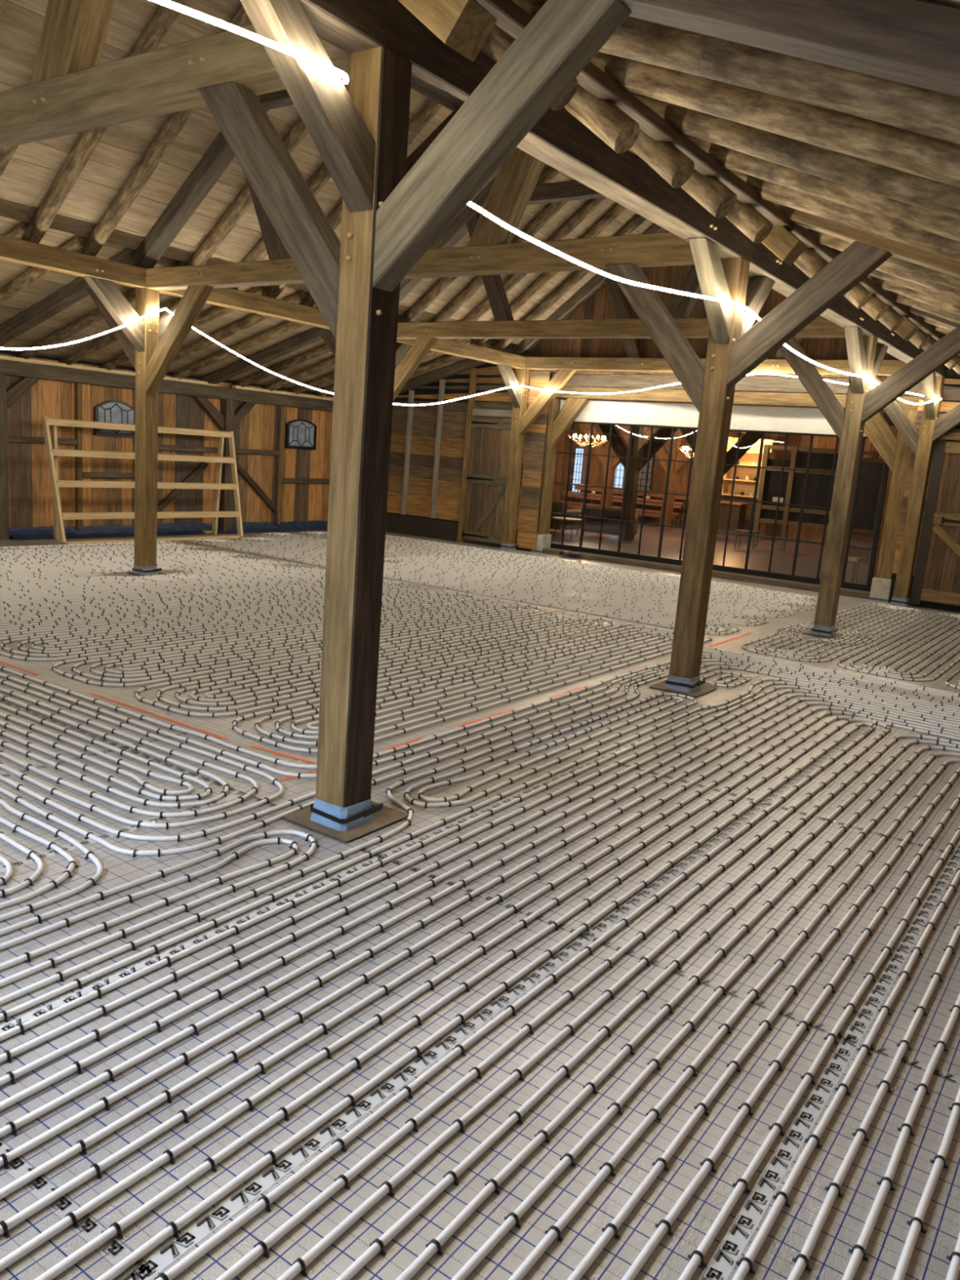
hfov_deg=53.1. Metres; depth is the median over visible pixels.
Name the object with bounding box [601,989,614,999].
clip
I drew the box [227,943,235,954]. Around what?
clip
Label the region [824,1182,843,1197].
clip
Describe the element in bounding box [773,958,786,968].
clip
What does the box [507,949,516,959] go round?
clip
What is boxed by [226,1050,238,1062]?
clip
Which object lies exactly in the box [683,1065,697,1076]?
clip
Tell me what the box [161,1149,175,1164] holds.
clip
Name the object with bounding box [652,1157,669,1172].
clip
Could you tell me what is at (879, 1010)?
clip
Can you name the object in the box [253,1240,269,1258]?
clip
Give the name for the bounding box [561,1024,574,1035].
clip
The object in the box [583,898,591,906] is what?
clip
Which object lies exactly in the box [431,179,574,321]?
rafter
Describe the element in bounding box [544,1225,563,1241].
clip
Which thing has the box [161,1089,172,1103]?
clip
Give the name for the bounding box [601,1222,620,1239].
clip
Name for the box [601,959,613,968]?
clip
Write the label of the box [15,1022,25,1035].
clip
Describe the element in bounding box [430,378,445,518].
stud
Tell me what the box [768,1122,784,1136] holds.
clip
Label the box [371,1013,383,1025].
clip
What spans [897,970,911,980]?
clip
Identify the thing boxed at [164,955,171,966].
clip
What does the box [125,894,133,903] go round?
clip
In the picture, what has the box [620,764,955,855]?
tape
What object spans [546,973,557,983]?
clip
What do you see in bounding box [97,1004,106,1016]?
clip
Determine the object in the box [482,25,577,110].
rafter
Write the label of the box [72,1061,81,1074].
clip
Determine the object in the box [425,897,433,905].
clip
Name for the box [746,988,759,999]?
clip
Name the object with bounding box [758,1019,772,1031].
clip
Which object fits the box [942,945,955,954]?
clip
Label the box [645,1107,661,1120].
clip
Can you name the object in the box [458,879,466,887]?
clip
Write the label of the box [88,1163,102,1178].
clip
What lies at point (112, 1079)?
clip
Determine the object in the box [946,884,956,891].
clip
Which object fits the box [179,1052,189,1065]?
clip
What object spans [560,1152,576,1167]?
clip
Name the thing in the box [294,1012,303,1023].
clip
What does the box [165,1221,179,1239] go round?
clip
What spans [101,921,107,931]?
clip
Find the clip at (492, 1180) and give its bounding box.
[484,1178,500,1195]
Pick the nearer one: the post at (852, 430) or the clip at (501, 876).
the clip at (501, 876)
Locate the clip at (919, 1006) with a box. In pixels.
[913,1005,927,1015]
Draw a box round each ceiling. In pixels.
[0,0,653,344]
[0,216,490,394]
[555,372,886,378]
[852,0,959,124]
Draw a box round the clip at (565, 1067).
[557,1065,570,1077]
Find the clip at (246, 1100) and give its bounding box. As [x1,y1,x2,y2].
[240,1097,253,1111]
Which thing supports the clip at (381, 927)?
on the floor at (829, 1258)
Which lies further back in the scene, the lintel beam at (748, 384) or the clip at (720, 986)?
the lintel beam at (748, 384)
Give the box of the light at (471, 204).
[466,200,873,379]
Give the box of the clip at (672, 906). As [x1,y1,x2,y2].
[666,905,676,913]
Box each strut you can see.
[31,0,115,83]
[245,176,290,259]
[466,213,514,320]
[467,146,545,246]
[604,273,643,357]
[668,264,701,318]
[773,337,803,359]
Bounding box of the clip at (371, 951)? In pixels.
[365,948,373,958]
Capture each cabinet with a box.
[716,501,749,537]
[720,436,775,538]
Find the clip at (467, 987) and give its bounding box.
[457,982,469,991]
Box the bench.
[556,500,679,528]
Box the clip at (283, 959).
[277,955,286,966]
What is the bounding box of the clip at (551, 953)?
[542,949,553,958]
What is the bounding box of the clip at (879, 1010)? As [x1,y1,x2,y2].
[877,1004,891,1015]
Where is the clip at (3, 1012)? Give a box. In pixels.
[0,1010,8,1022]
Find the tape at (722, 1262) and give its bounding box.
[697,841,959,1279]
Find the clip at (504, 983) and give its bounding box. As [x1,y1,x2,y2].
[497,981,509,991]
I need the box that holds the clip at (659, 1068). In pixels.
[647,1057,661,1070]
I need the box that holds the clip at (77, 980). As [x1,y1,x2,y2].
[72,978,82,989]
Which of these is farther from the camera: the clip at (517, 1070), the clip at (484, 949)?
the clip at (484, 949)
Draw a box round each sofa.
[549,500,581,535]
[579,504,639,539]
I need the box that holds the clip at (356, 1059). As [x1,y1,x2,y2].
[349,1057,361,1070]
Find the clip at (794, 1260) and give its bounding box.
[791,1253,811,1271]
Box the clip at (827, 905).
[819,903,830,911]
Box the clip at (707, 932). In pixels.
[699,931,711,940]
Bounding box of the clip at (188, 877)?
[183,874,191,882]
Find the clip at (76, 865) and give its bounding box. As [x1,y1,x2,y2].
[66,860,78,867]
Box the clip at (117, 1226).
[108,1222,123,1239]
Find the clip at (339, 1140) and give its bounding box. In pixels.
[331,1137,346,1152]
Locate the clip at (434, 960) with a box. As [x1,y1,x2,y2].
[426,955,437,964]
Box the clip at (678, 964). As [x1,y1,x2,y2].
[669,960,680,969]
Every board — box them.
[0,355,217,386]
[231,385,333,400]
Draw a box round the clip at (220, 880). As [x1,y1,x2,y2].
[215,876,222,884]
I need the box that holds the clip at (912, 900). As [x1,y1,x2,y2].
[911,897,921,904]
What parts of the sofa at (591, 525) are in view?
backrest, arm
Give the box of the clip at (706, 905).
[698,903,710,911]
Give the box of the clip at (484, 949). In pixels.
[477,945,486,955]
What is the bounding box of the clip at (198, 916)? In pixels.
[193,912,200,922]
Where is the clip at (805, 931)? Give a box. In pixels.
[798,929,809,938]
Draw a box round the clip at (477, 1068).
[468,1066,481,1079]
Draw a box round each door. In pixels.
[462,416,511,544]
[847,457,884,568]
[920,441,959,606]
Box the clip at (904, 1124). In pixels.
[897,1123,914,1136]
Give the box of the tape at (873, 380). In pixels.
[872,377,942,404]
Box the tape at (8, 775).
[0,730,198,777]
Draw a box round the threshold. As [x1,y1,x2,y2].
[542,547,870,599]
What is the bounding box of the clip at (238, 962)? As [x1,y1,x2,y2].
[234,959,241,969]
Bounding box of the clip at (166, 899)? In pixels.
[162,897,168,906]
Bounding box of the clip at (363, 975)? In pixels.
[358,973,368,984]
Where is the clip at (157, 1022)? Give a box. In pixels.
[152,1020,161,1032]
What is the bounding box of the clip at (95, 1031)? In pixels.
[91,1029,100,1041]
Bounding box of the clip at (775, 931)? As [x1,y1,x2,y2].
[767,928,778,936]
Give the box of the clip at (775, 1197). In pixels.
[773,1191,790,1207]
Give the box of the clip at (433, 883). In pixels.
[427,879,435,887]
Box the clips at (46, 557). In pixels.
[0,531,959,882]
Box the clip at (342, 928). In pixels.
[337,925,345,935]
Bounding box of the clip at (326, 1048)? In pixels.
[320,1046,331,1059]
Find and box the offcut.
[202,530,213,533]
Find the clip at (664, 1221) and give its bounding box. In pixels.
[655,1219,673,1235]
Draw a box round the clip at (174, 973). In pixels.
[169,971,177,982]
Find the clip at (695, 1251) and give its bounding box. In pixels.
[687,1249,706,1267]
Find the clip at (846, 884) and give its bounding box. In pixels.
[838,882,848,889]
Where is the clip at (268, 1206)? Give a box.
[257,1195,271,1212]
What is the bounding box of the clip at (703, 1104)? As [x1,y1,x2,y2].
[693,1102,708,1115]
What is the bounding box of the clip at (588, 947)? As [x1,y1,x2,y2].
[581,946,592,955]
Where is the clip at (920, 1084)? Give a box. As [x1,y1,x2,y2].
[914,1083,930,1095]
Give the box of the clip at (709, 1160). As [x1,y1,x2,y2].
[699,1157,716,1173]
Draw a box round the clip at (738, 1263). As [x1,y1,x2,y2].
[735,1256,755,1275]
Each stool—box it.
[733,529,757,549]
[847,556,862,582]
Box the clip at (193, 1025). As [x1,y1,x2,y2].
[187,1023,198,1035]
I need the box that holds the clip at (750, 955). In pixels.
[743,954,755,963]
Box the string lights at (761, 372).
[523,372,924,396]
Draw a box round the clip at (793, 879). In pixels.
[786,877,796,885]
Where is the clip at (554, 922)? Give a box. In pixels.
[548,921,558,930]
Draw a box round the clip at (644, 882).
[640,880,648,888]
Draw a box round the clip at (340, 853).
[337,852,344,859]
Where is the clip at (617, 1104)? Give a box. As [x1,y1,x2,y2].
[607,1102,622,1115]
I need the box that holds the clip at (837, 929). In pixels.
[830,928,841,936]
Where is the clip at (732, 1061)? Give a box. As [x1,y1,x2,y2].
[726,1060,741,1072]
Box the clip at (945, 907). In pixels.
[936,901,947,908]
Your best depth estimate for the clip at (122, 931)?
3.37 m
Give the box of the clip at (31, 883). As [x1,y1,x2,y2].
[24,878,33,885]
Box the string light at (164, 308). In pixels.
[0,307,166,350]
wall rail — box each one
[7,435,77,444]
[82,471,134,478]
[157,444,217,452]
[235,448,279,455]
[281,478,329,483]
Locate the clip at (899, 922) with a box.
[897,918,909,926]
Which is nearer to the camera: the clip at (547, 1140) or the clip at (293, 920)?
the clip at (547, 1140)
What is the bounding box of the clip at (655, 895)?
[649,894,659,902]
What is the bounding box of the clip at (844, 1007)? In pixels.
[843,1002,857,1013]
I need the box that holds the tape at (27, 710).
[0,699,277,806]
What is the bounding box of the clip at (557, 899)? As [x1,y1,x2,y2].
[551,897,559,906]
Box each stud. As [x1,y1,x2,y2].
[75,382,82,528]
[275,405,284,524]
[400,390,414,514]
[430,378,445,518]
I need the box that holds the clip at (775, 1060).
[768,1059,782,1071]
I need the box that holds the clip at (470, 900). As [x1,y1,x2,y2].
[464,893,472,901]
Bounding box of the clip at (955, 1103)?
[948,1102,959,1111]
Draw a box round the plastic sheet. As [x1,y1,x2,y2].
[8,520,328,540]
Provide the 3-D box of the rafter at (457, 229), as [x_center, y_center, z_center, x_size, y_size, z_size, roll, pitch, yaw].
[-0.115,-5.825,13.096,3.857,3.143,0.192,12,13,34]
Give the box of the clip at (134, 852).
[132,848,137,857]
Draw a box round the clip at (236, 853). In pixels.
[231,851,239,859]
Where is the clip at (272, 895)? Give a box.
[268,893,275,902]
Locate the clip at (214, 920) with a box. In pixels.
[209,919,217,928]
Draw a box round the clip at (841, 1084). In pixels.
[835,1083,850,1095]
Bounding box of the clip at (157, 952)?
[150,944,159,954]
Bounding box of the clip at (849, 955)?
[842,954,854,964]
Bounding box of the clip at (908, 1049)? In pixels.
[896,1040,911,1050]
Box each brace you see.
[6,377,39,409]
[83,275,144,351]
[86,286,135,368]
[145,284,213,395]
[157,462,208,511]
[159,297,182,341]
[192,395,224,431]
[199,81,340,339]
[234,401,256,428]
[235,460,277,512]
[240,0,374,211]
[320,331,336,356]
[372,0,631,292]
[393,337,438,399]
[395,343,411,368]
[405,111,457,174]
[496,364,521,408]
[519,369,576,435]
[551,397,590,448]
[605,263,705,412]
[688,237,733,342]
[726,240,892,386]
[741,275,775,335]
[778,337,844,439]
[844,326,867,393]
[861,328,959,422]
[863,411,897,471]
[870,344,888,389]
[870,375,919,455]
[923,372,937,419]
[932,404,959,441]
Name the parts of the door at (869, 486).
black panel, black panel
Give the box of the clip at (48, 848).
[46,841,56,849]
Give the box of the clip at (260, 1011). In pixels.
[256,1009,265,1021]
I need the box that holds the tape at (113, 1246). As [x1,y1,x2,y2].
[0,1138,152,1279]
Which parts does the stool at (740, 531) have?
leg, seat, leg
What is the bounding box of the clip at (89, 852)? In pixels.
[84,851,95,858]
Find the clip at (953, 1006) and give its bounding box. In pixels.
[949,1004,959,1014]
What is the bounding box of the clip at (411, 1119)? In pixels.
[404,1117,418,1132]
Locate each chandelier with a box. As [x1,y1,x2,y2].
[567,423,607,448]
[678,445,694,458]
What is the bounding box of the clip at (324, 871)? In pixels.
[321,870,328,878]
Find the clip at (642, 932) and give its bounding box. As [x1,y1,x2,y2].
[635,931,646,940]
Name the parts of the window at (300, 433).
pane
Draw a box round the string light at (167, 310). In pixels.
[166,309,523,405]
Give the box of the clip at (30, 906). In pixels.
[26,903,34,913]
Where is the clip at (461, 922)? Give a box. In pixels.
[453,917,463,926]
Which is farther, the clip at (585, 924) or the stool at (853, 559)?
the stool at (853, 559)
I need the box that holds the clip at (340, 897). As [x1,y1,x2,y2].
[335,893,342,902]
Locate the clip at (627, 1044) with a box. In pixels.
[620,1043,634,1054]
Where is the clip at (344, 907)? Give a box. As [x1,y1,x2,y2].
[341,906,349,915]
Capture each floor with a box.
[0,530,959,1279]
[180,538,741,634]
[549,521,879,591]
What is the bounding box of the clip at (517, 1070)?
[510,1068,524,1081]
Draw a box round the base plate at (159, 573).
[126,571,166,576]
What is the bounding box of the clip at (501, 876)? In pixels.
[497,875,504,883]
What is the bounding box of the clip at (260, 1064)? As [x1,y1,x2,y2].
[253,1062,266,1075]
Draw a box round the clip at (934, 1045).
[933,1040,948,1051]
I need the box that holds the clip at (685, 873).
[678,871,688,879]
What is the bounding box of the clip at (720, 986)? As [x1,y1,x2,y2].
[714,985,726,995]
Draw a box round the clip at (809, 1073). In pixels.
[800,1072,815,1084]
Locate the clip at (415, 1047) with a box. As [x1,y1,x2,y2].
[409,1045,421,1057]
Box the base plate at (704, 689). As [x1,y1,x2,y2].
[648,680,716,697]
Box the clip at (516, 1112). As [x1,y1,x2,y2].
[508,1110,523,1124]
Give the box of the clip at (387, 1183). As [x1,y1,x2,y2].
[379,1180,394,1196]
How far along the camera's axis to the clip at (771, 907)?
3.98 m
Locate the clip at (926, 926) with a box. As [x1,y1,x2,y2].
[924,921,936,930]
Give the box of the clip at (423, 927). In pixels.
[416,920,425,928]
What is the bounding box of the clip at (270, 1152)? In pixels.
[264,1150,277,1165]
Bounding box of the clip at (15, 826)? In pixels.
[12,825,21,832]
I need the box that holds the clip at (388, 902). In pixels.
[384,901,393,909]
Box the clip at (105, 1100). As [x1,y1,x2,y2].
[99,1097,110,1111]
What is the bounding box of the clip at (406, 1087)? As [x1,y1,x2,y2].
[400,1085,413,1098]
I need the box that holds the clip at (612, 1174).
[599,1161,615,1177]
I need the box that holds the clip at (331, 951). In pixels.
[327,949,336,959]
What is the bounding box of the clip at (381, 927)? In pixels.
[375,924,383,933]
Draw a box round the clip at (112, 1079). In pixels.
[103,1068,114,1081]
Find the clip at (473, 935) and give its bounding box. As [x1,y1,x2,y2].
[466,931,475,940]
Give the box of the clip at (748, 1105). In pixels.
[737,1102,753,1115]
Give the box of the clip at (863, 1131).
[852,1128,869,1142]
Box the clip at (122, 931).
[119,928,125,938]
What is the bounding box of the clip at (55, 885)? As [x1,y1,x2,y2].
[48,880,57,888]
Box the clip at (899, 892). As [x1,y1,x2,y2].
[890,886,901,894]
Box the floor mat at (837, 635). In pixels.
[802,629,844,638]
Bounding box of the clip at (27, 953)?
[23,951,31,962]
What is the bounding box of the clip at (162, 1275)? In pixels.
[154,1272,168,1279]
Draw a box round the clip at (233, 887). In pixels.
[228,884,235,892]
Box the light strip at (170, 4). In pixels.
[149,0,348,84]
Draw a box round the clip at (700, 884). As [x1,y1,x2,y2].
[693,883,703,890]
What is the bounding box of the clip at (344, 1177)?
[334,1174,350,1189]
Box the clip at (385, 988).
[378,985,389,995]
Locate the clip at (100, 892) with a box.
[97,891,104,900]
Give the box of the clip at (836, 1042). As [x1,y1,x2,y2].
[823,1032,838,1044]
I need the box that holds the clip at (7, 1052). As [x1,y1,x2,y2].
[3,1049,11,1062]
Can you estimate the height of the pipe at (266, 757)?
0.020 m
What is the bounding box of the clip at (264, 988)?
[259,986,268,996]
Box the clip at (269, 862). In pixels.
[265,858,271,866]
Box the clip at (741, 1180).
[732,1177,750,1193]
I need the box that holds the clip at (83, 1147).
[75,1139,87,1155]
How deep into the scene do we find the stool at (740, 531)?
22.53 m
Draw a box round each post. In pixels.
[0,373,8,540]
[132,288,161,575]
[217,399,235,531]
[310,46,412,831]
[456,368,477,542]
[500,368,529,550]
[531,397,561,553]
[577,373,651,507]
[598,373,678,543]
[644,402,694,532]
[664,257,750,693]
[679,428,761,475]
[810,335,877,636]
[867,409,917,602]
[889,375,944,607]
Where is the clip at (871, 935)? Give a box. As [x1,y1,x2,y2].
[861,927,873,936]
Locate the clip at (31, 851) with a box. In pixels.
[26,850,35,858]
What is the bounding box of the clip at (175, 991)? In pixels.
[171,989,181,1000]
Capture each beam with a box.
[0,23,348,148]
[0,234,524,368]
[0,359,333,411]
[146,231,694,290]
[259,47,497,110]
[297,0,946,377]
[396,315,845,339]
[524,356,906,376]
[527,179,606,204]
[550,372,922,396]
[554,386,919,410]
[560,399,866,436]
[881,413,894,426]
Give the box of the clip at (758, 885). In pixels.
[751,883,761,891]
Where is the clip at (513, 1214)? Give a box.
[504,1212,520,1228]
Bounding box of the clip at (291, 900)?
[288,899,296,908]
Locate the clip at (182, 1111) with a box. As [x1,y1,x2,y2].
[177,1109,189,1123]
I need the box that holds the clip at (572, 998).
[562,990,574,1000]
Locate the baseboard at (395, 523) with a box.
[386,513,517,547]
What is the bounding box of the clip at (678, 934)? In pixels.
[670,929,680,938]
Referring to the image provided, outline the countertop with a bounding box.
[720,501,749,505]
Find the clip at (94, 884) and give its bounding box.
[86,878,96,885]
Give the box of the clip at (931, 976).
[929,972,942,982]
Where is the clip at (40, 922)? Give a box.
[33,914,42,924]
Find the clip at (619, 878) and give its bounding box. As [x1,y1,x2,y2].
[613,876,622,884]
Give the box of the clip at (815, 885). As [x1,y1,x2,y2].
[808,884,818,891]
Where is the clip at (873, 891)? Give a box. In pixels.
[864,884,875,892]
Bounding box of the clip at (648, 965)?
[638,956,650,966]
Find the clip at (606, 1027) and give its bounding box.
[598,1025,611,1036]
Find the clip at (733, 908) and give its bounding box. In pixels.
[725,906,736,915]
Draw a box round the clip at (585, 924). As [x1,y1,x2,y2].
[578,923,589,931]
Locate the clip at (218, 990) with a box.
[213,988,222,999]
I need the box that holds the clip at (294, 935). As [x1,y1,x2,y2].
[288,932,296,942]
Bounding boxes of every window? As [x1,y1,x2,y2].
[93,400,135,437]
[284,419,316,449]
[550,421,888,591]
[571,448,584,494]
[613,462,625,490]
[637,454,654,493]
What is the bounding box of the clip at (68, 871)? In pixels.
[61,870,72,877]
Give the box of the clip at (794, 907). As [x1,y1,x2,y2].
[786,906,798,914]
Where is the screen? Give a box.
[751,444,878,551]
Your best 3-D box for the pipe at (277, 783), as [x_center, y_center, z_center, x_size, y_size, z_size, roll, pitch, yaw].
[-2.820,0.462,5.670,4.113,0.020,0.930,12,13,34]
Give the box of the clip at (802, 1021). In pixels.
[795,1020,809,1031]
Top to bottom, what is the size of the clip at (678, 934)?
0.026 m
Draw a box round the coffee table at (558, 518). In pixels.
[551,516,582,539]
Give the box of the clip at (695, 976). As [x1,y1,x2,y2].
[688,975,701,985]
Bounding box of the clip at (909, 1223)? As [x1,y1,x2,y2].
[906,1217,926,1233]
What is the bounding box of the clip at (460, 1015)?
[453,1013,465,1025]
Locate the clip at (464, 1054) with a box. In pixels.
[452,1044,466,1056]
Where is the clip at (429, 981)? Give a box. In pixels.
[424,979,434,990]
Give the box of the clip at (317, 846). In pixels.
[309,840,319,847]
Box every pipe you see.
[0,541,184,551]
[0,544,225,563]
[0,551,270,576]
[0,560,318,592]
[0,568,325,612]
[0,579,426,636]
[0,589,488,660]
[0,653,959,768]
[0,656,959,777]
[0,659,959,840]
[0,662,959,855]
[0,666,959,1004]
[0,678,959,1021]
[0,679,284,827]
[0,681,959,1040]
[0,685,959,1062]
[0,687,257,817]
[0,689,959,1085]
[0,693,959,1111]
[0,694,228,807]
[0,694,737,1033]
[0,697,959,1137]
[0,702,959,1166]
[0,703,210,800]
[0,706,959,1199]
[0,711,959,1235]
[0,712,193,795]
[0,715,959,1271]
[0,798,102,921]
[0,816,75,908]
[0,829,316,986]
[0,832,44,896]
[0,838,298,970]
[0,855,12,884]
[34,718,890,1279]
[52,600,556,686]
[95,722,876,1279]
[118,716,880,1279]
[134,613,631,716]
[227,537,768,625]
[232,626,713,752]
[249,532,793,617]
[276,733,959,1279]
[288,531,814,610]
[335,740,959,1279]
[395,746,959,1279]
[404,692,697,807]
[418,696,683,802]
[450,751,959,1279]
[508,758,959,1279]
[567,768,959,1279]
[621,793,959,1279]
[678,826,959,1279]
[700,671,751,687]
[702,648,959,697]
[702,649,959,699]
[706,646,959,695]
[712,673,737,684]
[732,867,959,1279]
[741,603,932,662]
[786,921,959,1279]
[837,613,959,681]
[841,992,959,1279]
[892,1086,959,1279]
[944,668,959,689]
[945,1232,959,1279]
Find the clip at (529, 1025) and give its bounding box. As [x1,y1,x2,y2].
[520,1022,533,1035]
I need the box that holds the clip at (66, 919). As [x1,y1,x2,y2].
[62,917,70,927]
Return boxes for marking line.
[0,661,38,675]
[89,693,227,739]
[248,745,315,763]
[280,771,316,780]
[385,737,422,750]
[457,709,514,727]
[548,685,590,697]
[702,632,752,648]
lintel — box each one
[471,408,512,417]
[938,431,959,440]
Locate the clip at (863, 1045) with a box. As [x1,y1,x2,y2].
[857,1044,871,1055]
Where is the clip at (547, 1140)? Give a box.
[534,1129,550,1143]
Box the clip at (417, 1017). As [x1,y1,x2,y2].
[409,1014,422,1026]
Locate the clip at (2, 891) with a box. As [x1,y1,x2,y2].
[0,888,5,897]
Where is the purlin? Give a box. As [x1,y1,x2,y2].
[475,0,959,355]
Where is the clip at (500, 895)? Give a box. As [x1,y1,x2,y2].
[495,894,502,902]
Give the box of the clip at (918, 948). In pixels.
[910,946,923,955]
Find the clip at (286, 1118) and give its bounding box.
[276,1106,288,1120]
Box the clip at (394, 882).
[391,881,399,889]
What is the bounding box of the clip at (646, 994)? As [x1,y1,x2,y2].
[636,989,649,999]
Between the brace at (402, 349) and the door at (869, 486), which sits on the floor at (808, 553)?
the door at (869, 486)
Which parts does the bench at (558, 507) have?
backrest, arm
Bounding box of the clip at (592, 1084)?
[582,1081,597,1094]
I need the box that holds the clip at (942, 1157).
[929,1155,948,1168]
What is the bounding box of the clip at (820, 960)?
[810,952,822,961]
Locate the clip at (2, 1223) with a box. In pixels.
[0,1220,9,1238]
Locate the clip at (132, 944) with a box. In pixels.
[127,941,135,951]
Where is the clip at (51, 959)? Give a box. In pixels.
[47,957,55,968]
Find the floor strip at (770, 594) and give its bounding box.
[324,531,817,604]
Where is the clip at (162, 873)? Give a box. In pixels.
[158,869,164,878]
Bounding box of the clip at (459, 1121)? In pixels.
[451,1118,464,1133]
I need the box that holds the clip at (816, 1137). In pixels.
[804,1133,822,1147]
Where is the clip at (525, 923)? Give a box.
[517,919,527,928]
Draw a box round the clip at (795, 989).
[785,985,798,995]
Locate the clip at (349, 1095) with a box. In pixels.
[342,1093,355,1106]
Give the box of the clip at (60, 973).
[55,971,63,982]
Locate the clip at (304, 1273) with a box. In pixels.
[292,1257,306,1276]
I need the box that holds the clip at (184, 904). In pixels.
[181,903,188,912]
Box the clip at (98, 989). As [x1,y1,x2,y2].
[93,987,102,999]
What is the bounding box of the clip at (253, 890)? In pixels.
[249,888,257,897]
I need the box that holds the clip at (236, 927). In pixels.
[231,925,239,934]
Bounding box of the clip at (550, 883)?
[546,882,554,890]
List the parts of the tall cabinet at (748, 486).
panel, door, shelf, shelf, shelf, panel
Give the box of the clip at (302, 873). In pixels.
[297,869,304,877]
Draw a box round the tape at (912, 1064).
[359,847,955,1082]
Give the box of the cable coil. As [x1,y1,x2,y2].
[559,551,579,556]
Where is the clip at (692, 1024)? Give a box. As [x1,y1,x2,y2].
[682,1020,695,1031]
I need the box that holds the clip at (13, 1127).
[5,1120,17,1135]
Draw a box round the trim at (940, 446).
[909,439,946,604]
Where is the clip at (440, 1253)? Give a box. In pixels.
[425,1239,443,1256]
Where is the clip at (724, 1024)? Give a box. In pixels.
[718,1022,731,1034]
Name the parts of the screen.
black panel, black panel, black panel, black panel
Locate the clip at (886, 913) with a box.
[876,906,888,914]
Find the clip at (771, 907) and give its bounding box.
[762,900,773,908]
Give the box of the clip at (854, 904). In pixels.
[848,903,859,911]
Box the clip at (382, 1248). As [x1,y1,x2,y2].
[368,1238,386,1256]
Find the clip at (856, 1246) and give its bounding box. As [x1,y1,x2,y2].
[848,1244,868,1262]
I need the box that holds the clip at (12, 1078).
[5,1071,15,1084]
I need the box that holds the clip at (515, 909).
[509,905,517,914]
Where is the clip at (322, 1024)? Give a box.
[318,1022,328,1035]
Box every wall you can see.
[0,350,333,537]
[386,230,959,612]
[552,400,897,549]
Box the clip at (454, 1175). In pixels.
[443,1170,458,1186]
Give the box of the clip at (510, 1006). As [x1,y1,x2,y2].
[504,1004,515,1016]
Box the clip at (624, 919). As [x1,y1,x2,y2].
[618,918,629,927]
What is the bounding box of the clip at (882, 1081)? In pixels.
[876,1080,892,1092]
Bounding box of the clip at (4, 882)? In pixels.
[0,877,6,884]
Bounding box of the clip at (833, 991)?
[822,982,835,993]
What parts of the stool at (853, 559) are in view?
leg, seat, leg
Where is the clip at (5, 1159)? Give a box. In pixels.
[0,1153,8,1169]
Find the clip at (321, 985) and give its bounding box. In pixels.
[314,977,323,987]
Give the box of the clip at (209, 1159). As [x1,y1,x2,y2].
[202,1157,217,1172]
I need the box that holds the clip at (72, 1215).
[63,1212,78,1228]
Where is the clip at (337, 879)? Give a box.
[334,878,341,887]
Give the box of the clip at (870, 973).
[862,972,875,982]
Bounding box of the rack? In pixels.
[41,416,243,544]
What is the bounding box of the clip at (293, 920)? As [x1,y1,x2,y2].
[287,915,295,924]
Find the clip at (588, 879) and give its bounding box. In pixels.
[581,877,591,885]
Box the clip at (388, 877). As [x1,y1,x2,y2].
[382,871,390,879]
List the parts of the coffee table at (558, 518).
leg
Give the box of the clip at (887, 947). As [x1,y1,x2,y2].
[880,946,892,955]
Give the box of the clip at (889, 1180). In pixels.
[876,1176,895,1191]
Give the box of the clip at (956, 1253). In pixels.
[946,1251,959,1261]
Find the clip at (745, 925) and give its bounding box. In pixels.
[738,924,750,933]
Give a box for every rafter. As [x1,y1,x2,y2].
[0,0,7,14]
[0,145,18,177]
[0,235,88,304]
[0,248,136,346]
[4,221,29,239]
[15,260,187,359]
[21,0,187,243]
[57,297,180,364]
[78,4,251,257]
[99,285,269,370]
[126,93,269,268]
[170,307,318,379]
[172,290,309,363]
[186,116,308,266]
[200,326,330,384]
[228,162,331,289]
[233,315,402,386]
[262,98,443,298]
[262,320,425,391]
[288,371,334,394]
[298,292,315,306]
[313,338,473,396]
[397,0,497,61]
[397,165,559,322]
[398,342,517,394]
[399,176,496,302]
[410,338,499,377]
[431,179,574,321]
[449,154,639,340]
[469,203,626,346]
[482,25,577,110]
[490,214,646,351]
[508,222,666,356]
[511,0,959,144]
[564,84,639,153]
[590,51,959,187]
[619,0,959,97]
[630,129,694,188]
[632,92,959,219]
[680,168,737,218]
[682,133,959,241]
[724,199,773,244]
[728,168,959,262]
[761,225,807,266]
[771,201,959,278]
[793,248,828,278]
[804,226,959,289]
[828,246,959,299]
[844,282,871,308]
[861,293,888,320]
[866,275,959,315]
[869,269,959,306]
[877,305,904,331]
[882,288,959,323]
[893,315,919,341]
[903,304,959,328]
[909,328,930,349]
[918,315,954,331]
[921,333,937,350]
[926,322,950,333]
[944,355,959,368]
[952,355,959,374]
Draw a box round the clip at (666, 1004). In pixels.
[660,1003,673,1014]
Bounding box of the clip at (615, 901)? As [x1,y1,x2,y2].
[609,900,619,908]
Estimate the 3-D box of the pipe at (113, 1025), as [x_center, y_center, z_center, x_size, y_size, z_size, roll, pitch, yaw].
[0.566,0.914,4.688,10.057,0.020,3.436,-3,13,-33]
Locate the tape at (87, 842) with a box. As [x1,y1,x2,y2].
[0,795,236,872]
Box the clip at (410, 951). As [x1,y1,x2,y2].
[404,947,413,957]
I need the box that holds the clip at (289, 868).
[284,862,290,870]
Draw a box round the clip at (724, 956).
[715,947,726,957]

